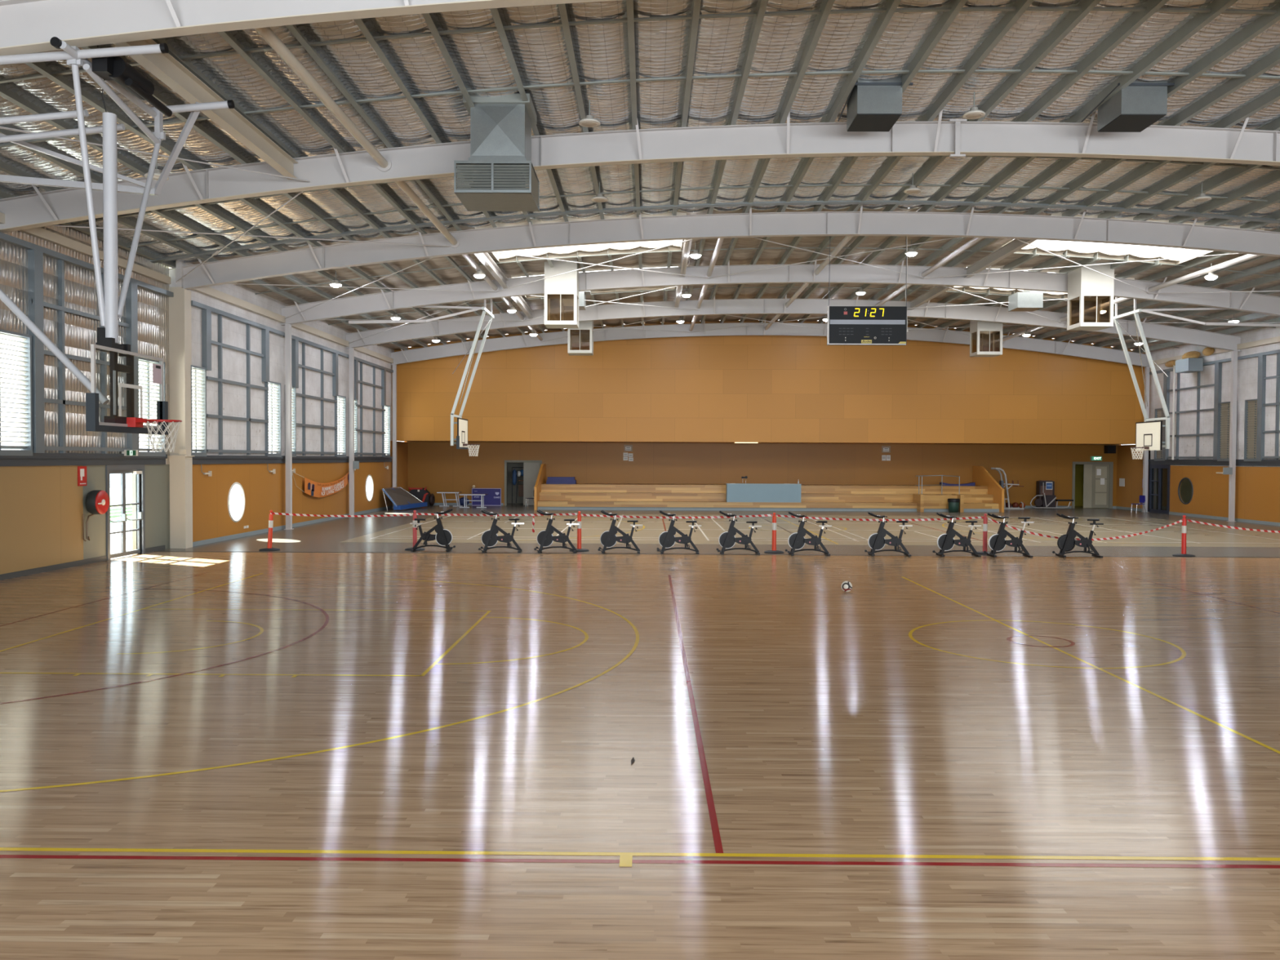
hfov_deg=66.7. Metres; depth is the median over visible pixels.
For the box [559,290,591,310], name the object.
duct
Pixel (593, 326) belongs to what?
rod
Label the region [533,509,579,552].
bike
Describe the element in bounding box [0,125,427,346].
ceiling purlin
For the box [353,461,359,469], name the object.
switch box
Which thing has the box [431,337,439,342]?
lamp
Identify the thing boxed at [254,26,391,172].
tube
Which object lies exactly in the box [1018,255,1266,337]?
roof purlin
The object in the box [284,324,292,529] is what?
steel post
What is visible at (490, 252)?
rod
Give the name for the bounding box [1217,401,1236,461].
window
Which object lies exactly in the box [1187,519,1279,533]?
barrier tape
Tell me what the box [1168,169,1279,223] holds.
roof purlin
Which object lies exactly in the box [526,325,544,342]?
tube
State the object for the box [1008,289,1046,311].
duct
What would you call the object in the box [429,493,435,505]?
wheel
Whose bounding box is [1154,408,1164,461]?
window
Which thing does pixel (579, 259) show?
roof purlin
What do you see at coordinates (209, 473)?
security camera
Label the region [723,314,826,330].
rod
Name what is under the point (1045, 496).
machine
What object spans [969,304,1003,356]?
box
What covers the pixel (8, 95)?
ceiling purlin
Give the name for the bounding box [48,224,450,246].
rod
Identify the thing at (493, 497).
board
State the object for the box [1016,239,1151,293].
rod
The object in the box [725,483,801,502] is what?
desk
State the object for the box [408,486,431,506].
bag
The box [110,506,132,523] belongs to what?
park bench
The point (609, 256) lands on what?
roof purlin
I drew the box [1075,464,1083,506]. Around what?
wall
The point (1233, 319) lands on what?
lamp
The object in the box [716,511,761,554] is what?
bike
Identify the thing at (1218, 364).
trim
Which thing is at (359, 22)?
roof purlin
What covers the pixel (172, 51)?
ceiling purlin
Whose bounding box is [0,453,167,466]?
trim
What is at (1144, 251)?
window
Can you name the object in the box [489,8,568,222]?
roof purlin
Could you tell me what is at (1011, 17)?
ceiling purlin
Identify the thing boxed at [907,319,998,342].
rod
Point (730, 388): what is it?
wall
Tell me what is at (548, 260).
roof purlin
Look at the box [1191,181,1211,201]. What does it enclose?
lamp
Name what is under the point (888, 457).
paper note
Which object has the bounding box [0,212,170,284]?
trim
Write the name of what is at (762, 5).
ceiling purlin
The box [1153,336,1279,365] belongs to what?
trim
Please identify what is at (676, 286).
rod
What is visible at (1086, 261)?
roof purlin
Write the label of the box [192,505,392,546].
baseboard
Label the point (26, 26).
rafter
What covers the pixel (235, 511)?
ground
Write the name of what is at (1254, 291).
rod
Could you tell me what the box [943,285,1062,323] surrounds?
rod
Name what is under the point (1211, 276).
lamp
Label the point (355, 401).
window
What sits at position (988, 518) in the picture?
barrier tape
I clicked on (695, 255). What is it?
lamp
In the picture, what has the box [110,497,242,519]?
ground
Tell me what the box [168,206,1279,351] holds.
ceiling
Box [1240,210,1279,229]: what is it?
roof purlin
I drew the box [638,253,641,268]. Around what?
roof purlin
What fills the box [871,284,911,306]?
tube
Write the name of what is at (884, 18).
roof purlin
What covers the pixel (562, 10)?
roof purlin
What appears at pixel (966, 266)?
window
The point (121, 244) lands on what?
roof purlin
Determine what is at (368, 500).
window
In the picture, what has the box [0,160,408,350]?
ceiling purlin
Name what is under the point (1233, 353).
steel post
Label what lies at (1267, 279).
roof purlin
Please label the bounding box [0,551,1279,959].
floor
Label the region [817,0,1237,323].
ceiling purlin
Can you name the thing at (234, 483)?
window
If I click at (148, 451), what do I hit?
window
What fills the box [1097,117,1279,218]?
roof purlin
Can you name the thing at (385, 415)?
window
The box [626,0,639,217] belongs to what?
roof purlin
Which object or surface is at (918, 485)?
handrail
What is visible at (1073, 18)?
ceiling purlin
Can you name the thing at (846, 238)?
tube
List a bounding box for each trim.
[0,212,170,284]
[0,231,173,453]
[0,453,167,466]
[154,551,1273,557]
[191,286,393,363]
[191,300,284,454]
[192,455,392,464]
[283,334,348,455]
[346,356,393,456]
[1148,459,1279,466]
[1149,357,1238,459]
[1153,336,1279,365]
[1238,349,1279,460]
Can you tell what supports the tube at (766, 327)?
attached to the rafter at (729, 306)
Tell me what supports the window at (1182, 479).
in the wall at (1247, 369)
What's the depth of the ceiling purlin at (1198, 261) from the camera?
32.63 m
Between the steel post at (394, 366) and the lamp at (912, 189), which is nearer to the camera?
the lamp at (912, 189)
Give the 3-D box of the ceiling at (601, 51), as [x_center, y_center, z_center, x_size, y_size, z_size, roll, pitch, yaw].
[5.835,-6.542,19.412,39.600,1.826,15.200,0,1,0]
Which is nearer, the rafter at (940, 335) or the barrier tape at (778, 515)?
the barrier tape at (778, 515)
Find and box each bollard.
[258,510,279,551]
[404,510,424,551]
[569,511,588,551]
[764,512,783,553]
[977,513,990,555]
[1172,515,1195,556]
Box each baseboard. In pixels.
[0,545,164,580]
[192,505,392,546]
[433,502,1115,508]
[1115,506,1279,525]
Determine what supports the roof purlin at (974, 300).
on the rafter at (940, 335)
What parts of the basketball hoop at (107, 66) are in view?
arm, board frame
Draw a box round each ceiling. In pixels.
[0,0,1279,262]
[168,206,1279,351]
[400,440,1128,444]
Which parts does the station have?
frame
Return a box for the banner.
[292,471,349,497]
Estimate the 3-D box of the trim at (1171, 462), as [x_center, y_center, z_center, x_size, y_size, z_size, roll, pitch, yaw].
[25.238,-0.276,20.234,0.111,0.270,56.901,0,1,0]
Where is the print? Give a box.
[1046,483,1052,488]
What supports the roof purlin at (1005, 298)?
on the rafter at (729, 306)
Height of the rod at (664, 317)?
0.528 m
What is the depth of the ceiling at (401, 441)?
50.85 m
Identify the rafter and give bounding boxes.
[0,0,618,55]
[0,109,1279,232]
[149,200,1279,262]
[168,204,1279,289]
[280,258,1279,325]
[345,294,1241,351]
[391,320,1152,367]
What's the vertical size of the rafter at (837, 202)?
1.668 m
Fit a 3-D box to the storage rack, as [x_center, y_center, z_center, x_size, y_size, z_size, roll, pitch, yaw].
[-6.606,0.321,53.421,0.910,2.070,0.715,0,1,0]
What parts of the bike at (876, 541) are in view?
frame, rail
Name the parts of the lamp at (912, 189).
hanging chain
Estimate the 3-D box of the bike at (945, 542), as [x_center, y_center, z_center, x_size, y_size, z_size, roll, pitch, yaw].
[8.474,1.447,25.893,1.217,1.150,0.520,0,1,-1]
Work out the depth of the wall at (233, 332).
33.45 m
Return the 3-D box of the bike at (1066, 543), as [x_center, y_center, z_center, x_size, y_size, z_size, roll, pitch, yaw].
[11.673,1.462,25.833,1.235,1.150,0.520,0,1,2]
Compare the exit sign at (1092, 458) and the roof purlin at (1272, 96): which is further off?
the exit sign at (1092, 458)
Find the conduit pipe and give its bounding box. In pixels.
[1171,364,1175,459]
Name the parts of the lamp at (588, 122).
hanging chain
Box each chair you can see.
[525,493,533,506]
[1131,495,1146,512]
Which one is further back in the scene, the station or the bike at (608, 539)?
the station
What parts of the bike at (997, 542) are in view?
frame, rail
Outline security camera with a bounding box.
[200,464,211,476]
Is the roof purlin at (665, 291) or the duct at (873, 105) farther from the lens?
the roof purlin at (665, 291)
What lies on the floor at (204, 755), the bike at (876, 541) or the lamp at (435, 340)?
the bike at (876, 541)
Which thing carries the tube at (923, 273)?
attached to the rafter at (912, 224)
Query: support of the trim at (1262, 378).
attached to the wall at (1247, 369)
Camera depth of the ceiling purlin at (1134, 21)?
17.89 m
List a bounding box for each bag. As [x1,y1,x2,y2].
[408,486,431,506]
[457,497,469,506]
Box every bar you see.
[0,6,1276,83]
[0,69,1279,147]
[71,155,1279,225]
[127,183,1279,248]
[254,247,1277,294]
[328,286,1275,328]
[377,316,1178,348]
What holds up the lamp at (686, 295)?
hanging from the skylight trimmer at (678, 290)
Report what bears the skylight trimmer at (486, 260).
attached to the rafter at (912, 224)
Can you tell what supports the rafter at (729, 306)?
on the wall at (233, 332)
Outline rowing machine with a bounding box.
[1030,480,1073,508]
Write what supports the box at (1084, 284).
attached to the ceiling at (768, 256)
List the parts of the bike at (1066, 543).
frame, rail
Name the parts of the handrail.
rail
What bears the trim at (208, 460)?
attached to the wall at (233, 332)
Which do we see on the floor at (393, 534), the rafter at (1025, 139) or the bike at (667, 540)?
the bike at (667, 540)
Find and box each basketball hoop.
[0,36,235,452]
[348,298,493,456]
[1113,297,1279,459]
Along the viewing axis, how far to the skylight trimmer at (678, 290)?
38.46 m
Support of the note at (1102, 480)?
attached to the door at (1095, 495)
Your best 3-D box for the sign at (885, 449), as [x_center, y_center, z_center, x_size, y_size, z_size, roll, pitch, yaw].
[13.198,-1.646,52.148,0.460,0.360,0.034,0,1,0]
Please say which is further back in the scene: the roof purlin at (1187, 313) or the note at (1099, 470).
the note at (1099, 470)
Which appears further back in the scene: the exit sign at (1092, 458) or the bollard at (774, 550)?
the exit sign at (1092, 458)
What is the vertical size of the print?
0.310 m
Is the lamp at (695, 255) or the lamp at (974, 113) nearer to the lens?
the lamp at (974, 113)
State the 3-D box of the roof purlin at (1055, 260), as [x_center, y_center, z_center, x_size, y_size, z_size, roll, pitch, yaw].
[13.876,-7.352,33.105,0.101,0.216,3.250,0,1,0]
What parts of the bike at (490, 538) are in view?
frame, rail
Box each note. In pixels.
[628,457,633,461]
[881,454,885,460]
[886,454,890,460]
[1096,468,1101,475]
[1100,478,1104,484]
[1119,478,1124,486]
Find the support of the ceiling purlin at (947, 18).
on the rafter at (1251, 302)
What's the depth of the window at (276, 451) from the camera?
33.49 m
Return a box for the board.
[471,488,501,505]
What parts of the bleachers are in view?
panel, panel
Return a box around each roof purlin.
[0,190,176,267]
[354,18,497,227]
[422,13,533,224]
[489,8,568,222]
[515,256,528,276]
[540,294,564,331]
[546,254,553,267]
[558,3,604,219]
[577,252,585,272]
[591,293,604,328]
[607,249,613,270]
[615,291,623,326]
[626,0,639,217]
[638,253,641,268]
[640,291,644,325]
[661,286,667,324]
[666,249,671,267]
[671,0,701,215]
[720,0,901,323]
[907,287,965,323]
[915,289,991,328]
[935,291,1014,329]
[955,306,1008,331]
[1002,295,1066,324]
[1003,248,1039,270]
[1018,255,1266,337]
[1031,250,1069,271]
[1033,258,1279,338]
[1053,271,1279,342]
[1056,253,1100,273]
[1062,84,1279,217]
[1072,284,1279,344]
[1093,296,1279,346]
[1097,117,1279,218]
[1110,255,1128,269]
[1112,312,1271,350]
[1115,257,1161,278]
[1132,317,1279,353]
[1133,164,1262,221]
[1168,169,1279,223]
[1204,191,1279,226]
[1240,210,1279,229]
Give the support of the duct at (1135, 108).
attached to the ceiling at (601, 51)
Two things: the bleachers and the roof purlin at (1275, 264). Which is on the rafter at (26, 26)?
the roof purlin at (1275, 264)
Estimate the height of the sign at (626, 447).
0.360 m
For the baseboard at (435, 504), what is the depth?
52.40 m
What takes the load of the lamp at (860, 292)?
hanging from the ceiling at (768, 256)
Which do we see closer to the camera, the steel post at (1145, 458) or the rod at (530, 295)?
the rod at (530, 295)
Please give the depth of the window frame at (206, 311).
29.91 m
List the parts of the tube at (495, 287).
plate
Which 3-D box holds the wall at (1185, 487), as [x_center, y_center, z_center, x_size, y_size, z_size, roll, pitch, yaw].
[26.473,0.257,46.542,1.443,3.201,6.703,0,1,0]
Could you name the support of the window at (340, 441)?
in the wall at (233, 332)
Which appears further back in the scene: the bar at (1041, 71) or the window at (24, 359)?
the window at (24, 359)
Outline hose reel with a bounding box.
[82,489,109,541]
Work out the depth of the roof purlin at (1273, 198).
25.16 m
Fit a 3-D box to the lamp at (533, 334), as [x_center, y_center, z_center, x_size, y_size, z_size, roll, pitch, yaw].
[-4.928,-6.913,45.003,0.400,0.520,0.400,0,1,0]
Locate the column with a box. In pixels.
[168,287,194,548]
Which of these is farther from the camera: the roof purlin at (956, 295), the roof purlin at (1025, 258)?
the roof purlin at (956, 295)
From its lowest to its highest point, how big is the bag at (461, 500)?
0.480 m
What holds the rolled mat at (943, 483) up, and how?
on the bleachers
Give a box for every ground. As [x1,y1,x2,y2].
[110,488,371,552]
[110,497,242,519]
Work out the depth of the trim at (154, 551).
26.05 m
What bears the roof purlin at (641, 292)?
on the rafter at (729, 306)
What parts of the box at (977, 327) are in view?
frame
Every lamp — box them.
[144,160,168,180]
[328,271,342,286]
[390,309,400,319]
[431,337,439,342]
[472,262,485,278]
[506,299,516,313]
[528,325,537,336]
[578,99,599,127]
[591,182,608,202]
[675,315,684,323]
[681,291,691,297]
[688,241,702,258]
[855,283,866,295]
[903,173,920,193]
[904,239,917,256]
[962,91,985,119]
[1022,325,1031,337]
[1100,300,1106,313]
[1133,340,1142,345]
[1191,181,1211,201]
[1204,264,1218,279]
[1227,314,1239,322]
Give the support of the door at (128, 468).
in the wall at (80, 286)
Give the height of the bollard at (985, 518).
1.100 m
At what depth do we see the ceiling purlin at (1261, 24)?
17.41 m
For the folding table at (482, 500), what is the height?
0.685 m
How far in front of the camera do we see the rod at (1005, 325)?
44.75 m
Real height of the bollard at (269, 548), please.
1.100 m
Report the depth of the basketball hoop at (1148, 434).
35.20 m
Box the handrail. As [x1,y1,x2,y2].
[915,475,959,494]
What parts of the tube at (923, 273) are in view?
plate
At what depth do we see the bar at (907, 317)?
46.10 m
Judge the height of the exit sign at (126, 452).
0.150 m
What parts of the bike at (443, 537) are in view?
frame, rail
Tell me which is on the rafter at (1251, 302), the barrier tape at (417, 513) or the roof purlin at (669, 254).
the roof purlin at (669, 254)
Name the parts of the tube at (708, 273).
plate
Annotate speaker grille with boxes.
[1108,445,1115,452]
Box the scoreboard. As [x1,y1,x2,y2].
[826,235,907,345]
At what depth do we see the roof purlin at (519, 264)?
32.65 m
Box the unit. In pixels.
[1175,358,1203,373]
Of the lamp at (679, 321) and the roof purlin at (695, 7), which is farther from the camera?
the lamp at (679, 321)
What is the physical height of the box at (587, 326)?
2.264 m
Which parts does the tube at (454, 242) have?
plate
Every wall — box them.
[0,223,169,574]
[175,260,408,542]
[394,320,1145,444]
[408,441,1117,506]
[506,462,523,503]
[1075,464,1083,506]
[1116,326,1279,522]
[1154,468,1191,510]
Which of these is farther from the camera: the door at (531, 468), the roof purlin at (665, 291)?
the door at (531, 468)
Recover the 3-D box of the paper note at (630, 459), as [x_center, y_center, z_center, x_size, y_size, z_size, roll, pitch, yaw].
[-0.484,-1.111,52.282,0.250,0.200,0.024,0,1,0]
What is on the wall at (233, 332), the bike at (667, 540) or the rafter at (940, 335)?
the rafter at (940, 335)
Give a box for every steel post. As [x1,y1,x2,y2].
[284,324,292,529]
[348,347,354,515]
[391,364,396,508]
[1142,367,1150,511]
[1226,351,1237,521]
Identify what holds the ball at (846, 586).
on the floor at (204, 755)
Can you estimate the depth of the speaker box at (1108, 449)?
51.62 m
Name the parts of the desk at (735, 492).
panel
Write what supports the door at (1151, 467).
in the wall at (1247, 369)
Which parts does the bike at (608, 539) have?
frame, rail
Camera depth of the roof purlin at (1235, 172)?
23.86 m
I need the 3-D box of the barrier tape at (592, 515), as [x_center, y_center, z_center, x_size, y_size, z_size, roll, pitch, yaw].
[1.001,0.990,26.721,5.244,0.143,0.033,0,1,3]
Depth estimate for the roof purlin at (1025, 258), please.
32.85 m
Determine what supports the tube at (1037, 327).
attached to the rafter at (729, 306)
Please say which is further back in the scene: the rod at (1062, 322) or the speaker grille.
the speaker grille
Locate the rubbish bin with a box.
[947,498,959,512]
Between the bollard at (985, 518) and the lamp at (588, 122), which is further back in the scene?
the bollard at (985, 518)
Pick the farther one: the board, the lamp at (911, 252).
the board
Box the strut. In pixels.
[113,39,297,179]
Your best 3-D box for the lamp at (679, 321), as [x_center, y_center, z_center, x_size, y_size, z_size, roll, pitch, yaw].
[1.865,-7.501,44.932,0.400,0.520,0.400,0,1,0]
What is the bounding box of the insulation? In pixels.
[1164,346,1214,367]
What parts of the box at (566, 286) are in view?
frame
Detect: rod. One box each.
[0,126,310,182]
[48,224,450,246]
[176,191,303,282]
[227,283,494,292]
[284,257,431,319]
[348,300,473,343]
[489,252,709,278]
[494,239,693,292]
[522,285,679,321]
[529,295,698,310]
[541,316,666,342]
[593,325,688,332]
[691,315,826,332]
[709,236,955,278]
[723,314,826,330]
[753,237,924,278]
[906,298,1067,308]
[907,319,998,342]
[907,324,1020,329]
[924,253,1241,278]
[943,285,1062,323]
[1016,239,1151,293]
[1062,322,1279,323]
[1151,290,1279,293]
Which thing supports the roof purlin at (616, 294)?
on the rafter at (729, 306)
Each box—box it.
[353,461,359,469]
[544,258,578,328]
[567,303,593,355]
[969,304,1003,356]
[1066,258,1114,330]
[1104,445,1115,453]
[1222,467,1232,474]
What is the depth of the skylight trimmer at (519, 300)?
38.80 m
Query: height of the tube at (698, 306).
0.300 m
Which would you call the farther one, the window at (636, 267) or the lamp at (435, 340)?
the lamp at (435, 340)
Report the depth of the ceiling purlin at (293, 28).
17.13 m
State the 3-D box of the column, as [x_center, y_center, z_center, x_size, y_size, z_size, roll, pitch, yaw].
[-12.983,-1.722,27.151,0.880,7.250,0.540,0,1,0]
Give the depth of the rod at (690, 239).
30.32 m
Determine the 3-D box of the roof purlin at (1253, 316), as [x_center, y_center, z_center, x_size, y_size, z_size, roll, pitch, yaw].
[23.663,-5.972,20.423,0.102,0.222,57.500,0,1,0]
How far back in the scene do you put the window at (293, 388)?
35.41 m
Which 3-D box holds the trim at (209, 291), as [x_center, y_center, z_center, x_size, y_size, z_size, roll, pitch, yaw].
[-12.532,-5.725,38.042,0.140,0.220,21.500,0,1,0]
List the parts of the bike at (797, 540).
rail, frame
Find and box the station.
[991,467,1023,509]
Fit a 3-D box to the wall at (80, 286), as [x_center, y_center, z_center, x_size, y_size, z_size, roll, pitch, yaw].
[-13.335,-1.914,9.550,0.253,8.402,34.950,0,1,0]
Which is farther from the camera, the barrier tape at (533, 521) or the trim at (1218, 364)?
the trim at (1218, 364)
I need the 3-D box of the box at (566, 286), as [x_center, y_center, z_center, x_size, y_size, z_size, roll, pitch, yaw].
[-2.678,-6.430,33.341,1.103,2.325,1.004,0,1,0]
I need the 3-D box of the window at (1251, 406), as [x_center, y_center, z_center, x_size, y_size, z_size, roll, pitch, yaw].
[25.470,-2.054,40.224,0.241,2.571,1.152,0,1,0]
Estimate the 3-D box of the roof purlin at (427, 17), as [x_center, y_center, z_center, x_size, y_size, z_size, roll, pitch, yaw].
[-3.164,-6.776,9.756,0.117,0.210,35.750,0,1,0]
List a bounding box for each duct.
[453,93,539,211]
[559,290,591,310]
[837,75,912,131]
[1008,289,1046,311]
[1081,80,1174,132]
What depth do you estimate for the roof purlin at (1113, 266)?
32.14 m
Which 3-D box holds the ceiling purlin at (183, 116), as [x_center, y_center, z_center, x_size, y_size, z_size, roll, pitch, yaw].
[-8.028,-6.531,20.681,0.125,0.209,57.500,0,1,0]
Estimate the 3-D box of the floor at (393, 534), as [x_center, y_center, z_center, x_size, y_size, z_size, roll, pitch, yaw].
[6.036,1.789,40.774,39.800,0.206,29.450,0,1,0]
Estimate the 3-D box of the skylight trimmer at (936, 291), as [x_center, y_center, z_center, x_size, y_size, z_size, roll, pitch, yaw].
[11.467,-7.302,37.703,0.182,0.303,7.262,0,1,0]
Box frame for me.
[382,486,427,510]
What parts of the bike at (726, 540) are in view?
rail, frame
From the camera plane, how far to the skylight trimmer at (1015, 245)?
31.05 m
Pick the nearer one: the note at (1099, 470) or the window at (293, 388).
the window at (293, 388)
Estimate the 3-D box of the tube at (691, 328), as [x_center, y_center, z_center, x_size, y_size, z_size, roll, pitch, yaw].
[2.516,-7.442,45.078,0.300,0.300,7.276,0,1,0]
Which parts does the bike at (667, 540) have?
frame, rail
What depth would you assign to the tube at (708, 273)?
31.10 m
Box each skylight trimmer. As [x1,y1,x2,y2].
[474,252,508,288]
[511,296,533,318]
[674,285,683,309]
[680,239,692,276]
[908,285,953,310]
[964,239,1035,278]
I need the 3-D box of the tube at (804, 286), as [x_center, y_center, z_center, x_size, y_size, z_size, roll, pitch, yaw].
[6.204,-7.333,37.747,0.300,0.300,7.276,0,1,0]
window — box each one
[0,328,32,455]
[137,356,165,456]
[191,364,206,456]
[227,482,245,522]
[264,381,281,457]
[284,385,296,457]
[334,395,346,457]
[348,398,357,457]
[365,474,373,502]
[382,404,390,457]
[475,211,686,262]
[511,263,678,298]
[929,265,1134,298]
[992,212,1264,264]
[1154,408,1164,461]
[1177,477,1193,504]
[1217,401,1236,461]
[1244,399,1261,461]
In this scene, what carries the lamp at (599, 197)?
hanging from the ceiling at (601, 51)
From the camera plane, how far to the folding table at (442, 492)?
50.75 m
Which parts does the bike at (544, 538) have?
rail, frame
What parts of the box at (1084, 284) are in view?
frame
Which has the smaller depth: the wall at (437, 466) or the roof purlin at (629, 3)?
the roof purlin at (629, 3)
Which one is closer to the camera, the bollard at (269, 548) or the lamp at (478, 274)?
the bollard at (269, 548)
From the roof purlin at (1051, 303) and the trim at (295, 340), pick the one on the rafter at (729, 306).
the roof purlin at (1051, 303)
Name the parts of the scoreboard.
rail, name plate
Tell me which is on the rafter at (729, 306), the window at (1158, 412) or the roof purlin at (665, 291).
the roof purlin at (665, 291)
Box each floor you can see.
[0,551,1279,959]
[126,502,1279,557]
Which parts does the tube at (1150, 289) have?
plate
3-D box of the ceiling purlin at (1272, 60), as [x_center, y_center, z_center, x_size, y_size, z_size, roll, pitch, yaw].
[10.798,-7.243,20.505,0.101,0.214,57.500,0,1,0]
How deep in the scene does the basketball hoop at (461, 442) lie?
35.22 m
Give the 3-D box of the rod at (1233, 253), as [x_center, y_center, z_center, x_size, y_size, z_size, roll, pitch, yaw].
[13.839,-6.702,30.419,10.590,0.534,0.087,1,2,42]
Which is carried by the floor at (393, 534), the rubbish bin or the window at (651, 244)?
the rubbish bin
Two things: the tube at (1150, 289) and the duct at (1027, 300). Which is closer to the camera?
the tube at (1150, 289)
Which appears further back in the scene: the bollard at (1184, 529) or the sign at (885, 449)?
the sign at (885, 449)
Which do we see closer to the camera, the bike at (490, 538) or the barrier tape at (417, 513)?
the bike at (490, 538)
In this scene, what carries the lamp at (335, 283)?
hanging from the ceiling at (768, 256)
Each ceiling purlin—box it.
[0,84,447,344]
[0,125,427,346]
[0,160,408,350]
[24,62,466,342]
[81,45,486,339]
[152,38,506,337]
[217,31,524,334]
[285,24,545,333]
[680,0,768,324]
[700,0,835,323]
[739,0,967,322]
[759,0,1034,322]
[778,0,1101,322]
[798,0,1168,323]
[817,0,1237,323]
[868,2,1279,300]
[891,47,1279,301]
[995,228,1279,334]
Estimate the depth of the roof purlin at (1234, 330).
41.08 m
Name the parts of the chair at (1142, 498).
backrest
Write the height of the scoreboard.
3.724 m
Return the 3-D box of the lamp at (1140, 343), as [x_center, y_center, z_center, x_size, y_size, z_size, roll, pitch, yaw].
[22.960,-6.461,44.775,0.400,0.520,0.400,0,1,0]
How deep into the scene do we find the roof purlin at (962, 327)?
47.89 m
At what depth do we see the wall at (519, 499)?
55.08 m
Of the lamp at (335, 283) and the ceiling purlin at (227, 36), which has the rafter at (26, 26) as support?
the ceiling purlin at (227, 36)
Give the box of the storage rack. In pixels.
[511,466,523,504]
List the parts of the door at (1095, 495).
panel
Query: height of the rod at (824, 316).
0.044 m
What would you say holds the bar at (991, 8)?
attached to the ceiling purlin at (4, 166)
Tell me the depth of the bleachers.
49.06 m
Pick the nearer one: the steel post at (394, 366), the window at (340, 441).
the window at (340, 441)
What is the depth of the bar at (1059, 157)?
22.11 m
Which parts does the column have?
cap plate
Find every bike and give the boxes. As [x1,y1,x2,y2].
[409,508,455,551]
[478,509,524,552]
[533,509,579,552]
[597,510,642,553]
[657,510,701,554]
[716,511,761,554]
[785,511,831,555]
[864,511,912,556]
[932,512,981,556]
[983,512,1034,557]
[1052,513,1103,557]
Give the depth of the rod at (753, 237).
30.28 m
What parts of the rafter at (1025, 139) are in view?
clamp bracket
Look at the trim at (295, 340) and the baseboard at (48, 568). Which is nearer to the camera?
the baseboard at (48, 568)
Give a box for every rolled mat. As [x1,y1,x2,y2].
[546,476,576,484]
[939,482,975,485]
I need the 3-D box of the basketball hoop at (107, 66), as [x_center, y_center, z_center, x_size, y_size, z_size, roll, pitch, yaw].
[-9.244,-3.358,14.259,6.049,5.885,3.601,0,1,0]
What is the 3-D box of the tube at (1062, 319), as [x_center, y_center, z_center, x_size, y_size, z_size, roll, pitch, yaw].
[17.851,-6.720,37.661,0.300,0.300,7.276,0,1,0]
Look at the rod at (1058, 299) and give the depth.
38.43 m
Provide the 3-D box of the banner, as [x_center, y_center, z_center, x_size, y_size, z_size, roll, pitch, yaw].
[-12.524,0.007,38.818,0.095,1.322,7.207,0,1,0]
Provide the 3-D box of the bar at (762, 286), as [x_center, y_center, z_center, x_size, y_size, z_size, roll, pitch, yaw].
[6.263,-6.939,39.105,38.400,1.648,0.050,0,1,0]
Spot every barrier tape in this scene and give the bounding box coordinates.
[270,511,412,516]
[416,512,577,515]
[532,515,534,532]
[581,513,772,518]
[776,514,983,520]
[987,517,1182,540]
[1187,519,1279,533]
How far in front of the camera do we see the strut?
16.06 m
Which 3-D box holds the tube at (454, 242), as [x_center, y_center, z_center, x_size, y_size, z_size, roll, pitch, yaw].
[-5.172,-6.502,23.383,0.300,0.300,7.126,0,1,0]
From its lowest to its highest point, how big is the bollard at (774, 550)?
1.100 m
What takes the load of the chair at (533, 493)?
on the floor at (393, 534)
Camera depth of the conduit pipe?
46.04 m
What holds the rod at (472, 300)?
attached to the wall at (233, 332)
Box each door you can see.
[105,464,145,560]
[504,460,542,505]
[1071,462,1113,508]
[1147,464,1170,514]
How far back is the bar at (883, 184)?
24.51 m
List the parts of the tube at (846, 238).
plate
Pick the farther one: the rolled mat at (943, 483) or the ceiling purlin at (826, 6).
the rolled mat at (943, 483)
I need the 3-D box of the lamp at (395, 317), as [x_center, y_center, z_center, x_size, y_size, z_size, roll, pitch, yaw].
[-9.510,-6.477,37.850,0.400,0.520,0.400,0,1,0]
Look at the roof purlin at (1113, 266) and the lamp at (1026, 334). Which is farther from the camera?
the lamp at (1026, 334)
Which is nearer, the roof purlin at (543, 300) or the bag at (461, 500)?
the roof purlin at (543, 300)
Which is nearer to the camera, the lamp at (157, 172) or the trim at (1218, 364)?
the lamp at (157, 172)
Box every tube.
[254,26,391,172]
[395,181,459,248]
[462,253,499,292]
[501,297,525,321]
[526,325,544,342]
[688,315,697,333]
[694,284,707,311]
[704,238,724,279]
[762,314,781,331]
[782,283,809,309]
[811,235,853,277]
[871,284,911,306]
[919,237,983,279]
[995,325,1046,343]
[1057,297,1129,323]
[1145,253,1260,294]
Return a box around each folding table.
[436,491,462,506]
[458,493,487,507]
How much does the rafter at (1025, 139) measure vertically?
2.378 m
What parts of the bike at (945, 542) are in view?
frame, rail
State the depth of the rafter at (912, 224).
26.87 m
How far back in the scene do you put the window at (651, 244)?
31.90 m
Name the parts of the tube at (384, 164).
plate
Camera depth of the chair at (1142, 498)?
47.86 m
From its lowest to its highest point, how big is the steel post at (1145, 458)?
7.240 m
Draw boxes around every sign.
[77,466,87,485]
[121,449,137,455]
[623,444,632,451]
[881,445,890,453]
[1090,456,1102,460]
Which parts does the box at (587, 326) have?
frame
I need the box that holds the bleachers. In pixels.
[533,463,1004,512]
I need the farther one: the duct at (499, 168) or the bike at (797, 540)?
the bike at (797, 540)
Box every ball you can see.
[840,581,852,591]
[1012,502,1018,507]
[1018,502,1025,507]

